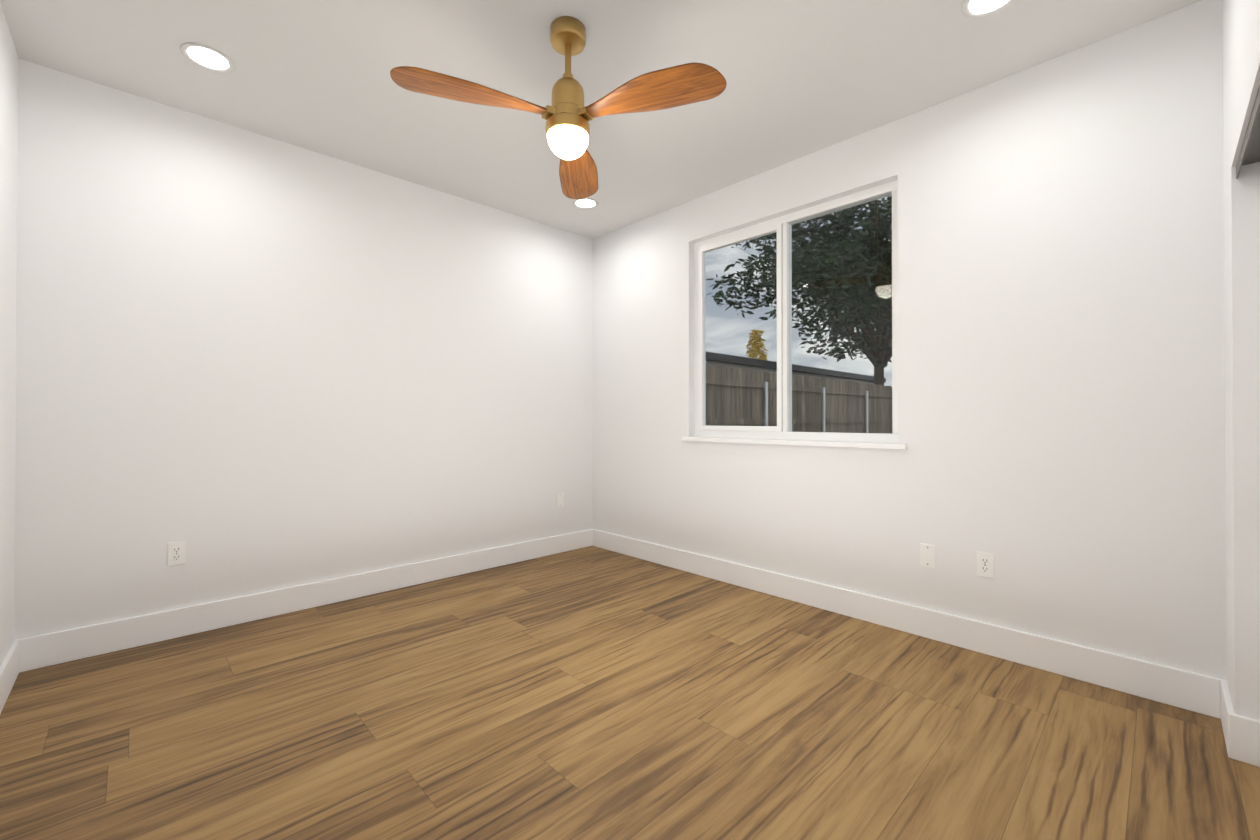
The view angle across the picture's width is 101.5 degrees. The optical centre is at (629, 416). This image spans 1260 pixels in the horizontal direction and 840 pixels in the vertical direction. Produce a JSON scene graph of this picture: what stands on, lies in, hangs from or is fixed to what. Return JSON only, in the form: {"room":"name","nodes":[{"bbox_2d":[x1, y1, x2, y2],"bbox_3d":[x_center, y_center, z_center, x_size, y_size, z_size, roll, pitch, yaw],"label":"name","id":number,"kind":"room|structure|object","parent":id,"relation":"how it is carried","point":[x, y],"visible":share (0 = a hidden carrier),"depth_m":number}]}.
{"room":"empty bedroom","nodes":[
{"label":"empty bedroom","id":0,"kind":"room"},
{"bbox_2d":[0,2,17,665],"bbox_3d":[-1.178,-0.236,0.578,0.150,2.700,4.825,0,0,-44],"label":"wall","id":1,"kind":"structure","parent":0,"point":[8,175],"depth_m":2.11},
{"bbox_2d":[0,638,23,713],"bbox_3d":[-1.420,1.043,0.941,0.016,0.145,3.655,0,0,-44],"label":"baseboard","id":2,"kind":"structure","parent":1,"relation":"attached to","point":[12,665],"depth_m":2.10},
{"bbox_2d":[15,58,592,639],"bbox_3d":[-1.565,-0.220,3.453,3.285,2.700,0.150,0,0,-44],"label":"wall","id":3,"kind":"structure","parent":0,"point":[249,362],"depth_m":2.86},
{"bbox_2d":[167,541,185,565],"bbox_3d":[-2.309,0.699,2.619,0.070,0.115,0.009,0,0,-44],"label":"electrical outlet","id":4,"kind":"object","parent":3,"relation":"attached to","point":[176,553],"visible":1,"depth_m":2.62},
{"bbox_2d":[24,529,591,670],"bbox_3d":[-1.511,1.057,3.380,3.210,0.145,0.019,0,0,-44],"label":"baseboard","id":5,"kind":"structure","parent":3,"relation":"attached to","point":[44,650],"depth_m":2.86},
{"bbox_2d":[557,493,563,506],"bbox_3d":[-0.582,0.699,4.287,0.070,0.115,0.007,0,0,-44],"label":"electrical outlet","id":6,"kind":"object","parent":3,"relation":"attached to","point":[560,499],"visible":1,"depth_m":4.29},
{"bbox_2d":[0,0,1201,238],"bbox_3d":[0.058,-1.640,1.779,3.585,0.120,4.825,0,0,-44],"label":"ceiling","id":7,"kind":"structure","parent":0,"point":[806,76],"depth_m":2.33},
{"bbox_2d":[180,42,234,72],"bbox_3d":[-1.854,-1.574,2.262,0.188,0.006,0.188,0,0,-44],"label":"recessed light","id":8,"kind":"object","parent":7,"relation":"in","point":[207,57],"visible":1,"depth_m":2.26},
{"bbox_2d":[390,16,726,198],"bbox_3d":[-0.270,-1.317,1.995,1.131,0.524,1.145,0,0,-44],"label":"ceiling fan","id":9,"kind":"object","parent":7,"relation":"hanging from","point":[567,115],"visible":1,"depth_m":1.98},
{"bbox_2d":[573,198,597,208],"bbox_3d":[-0.327,-1.565,3.785,0.188,0.006,0.188,0,0,-44],"label":"recessed light","id":10,"kind":"object","parent":7,"relation":"in","point":[587,203],"visible":0.96,"depth_m":3.79},
{"bbox_2d":[962,0,1013,17],"bbox_3d":[1.363,-1.575,1.940,0.188,0.006,0.188,0,0,-44],"label":"recessed light","id":11,"kind":"object","parent":7,"relation":"in","point":[976,8],"visible":1,"depth_m":1.98},
{"bbox_2d":[0,546,1259,839],"bbox_3d":[0.058,1.180,1.763,3.585,0.120,4.825,0,0,-44],"label":"floor","id":12,"kind":"structure","parent":0,"point":[590,692],"depth_m":1.82},
{"bbox_2d":[592,0,1226,680],"bbox_3d":[1.294,-0.223,2.963,0.150,2.700,4.825,0,0,-44],"label":"wall","id":13,"kind":"structure","parent":0,"point":[1060,348],"depth_m":2.36},
{"bbox_2d":[682,437,906,449],"bbox_3d":[0.969,0.164,3.279,0.178,0.030,1.516,0,0,-44],"label":"window sill","id":14,"kind":"structure","parent":13,"relation":"attached to","point":[875,445],"depth_m":3.08},
{"bbox_2d":[694,180,897,442],"bbox_3d":[0.987,-0.565,3.300,0.077,1.428,1.426,0,0,-44],"label":"window","id":15,"kind":"structure","parent":13,"relation":"in","point":[781,226],"depth_m":3.27},
{"bbox_2d":[592,529,1211,715],"bbox_3d":[0.933,1.056,3.212,0.016,0.145,3.655,0,0,-44],"label":"baseboard","id":16,"kind":"structure","parent":13,"relation":"attached to","point":[1178,687],"depth_m":2.50},
{"bbox_2d":[920,543,935,567],"bbox_3d":[1.515,0.710,2.616,0.007,0.115,0.070,0,0,-44],"label":"outlet","id":17,"kind":"object","parent":13,"relation":"attached to","point":[927,555],"visible":1,"depth_m":2.61},
{"bbox_2d":[976,551,993,578],"bbox_3d":[1.685,0.705,2.439,0.009,0.115,0.070,0,0,-44],"label":"duplex electrical outlet","id":18,"kind":"object","parent":13,"relation":"attached to","point":[985,564],"visible":1,"depth_m":2.44},
{"bbox_2d":[1222,0,1259,719],"bbox_3d":[1.108,-0.236,0.682,3.285,2.700,0.240,0,0,-44],"label":"wall","id":19,"kind":"structure","parent":0,"point":[1241,47],"depth_m":1.67},
{"bbox_2d":[1212,677,1259,766],"bbox_3d":[2.076,1.048,1.769,0.282,0.145,0.047,0,0,-44],"label":"baseboard","id":20,"kind":"structure","parent":19,"relation":"attached to","point":[1241,733],"depth_m":1.68},
{"bbox_2d":[1236,85,1259,178],"bbox_3d":[1.007,-0.805,0.655,2.847,0.042,0.123,0,0,-44],"label":"track rail","id":21,"kind":"object","parent":19,"relation":"attached to","point":[1250,151],"visible":1,"depth_m":1.51},
{"label":"outside","id":22,"kind":"structure","parent":0,"visible":0},
{"bbox_3d":[3.732,1.814,27.102,36.894,0.200,46.000,0,0,-44],"label":"ground","id":23,"kind":"structure","parent":22,"visible":0},
{"bbox_2d":[745,329,768,359],"bbox_3d":[6.080,-1.265,25.028,1.536,5.935,1.534,0,0,-44],"label":"tree","id":24,"kind":"object","parent":23,"relation":"on","point":[758,351],"depth_m":24.87},
{"bbox_2d":[706,361,873,383],"bbox_3d":[5.161,0.075,20.153,12.500,3.200,4.000,0,0,-44],"label":"shed","id":25,"kind":"object","parent":23,"relation":"on","point":[764,369],"depth_m":17.02},
{"bbox_2d":[706,351,885,382],"bbox_3d":[5.161,-1.625,20.163,13.100,0.200,4.600,0,0,-44],"label":"shed roof","id":26,"kind":"structure","parent":25,"relation":"on","point":[816,371],"depth_m":16.49},
{"bbox_2d":[706,195,891,384],"bbox_3d":[7.372,-4.023,16.184,12.580,11.360,11.402,0,0,-44],"label":"tree","id":27,"kind":"object","parent":23,"relation":"on","point":[859,290],"depth_m":13.74},
{"bbox_2d":[706,364,892,433],"bbox_3d":[4.220,0.406,10.848,14.828,2.432,0.120,0,0,-44],"label":"fence","id":28,"kind":"object","parent":23,"relation":"on","point":[811,389],"depth_m":10.08}
]}

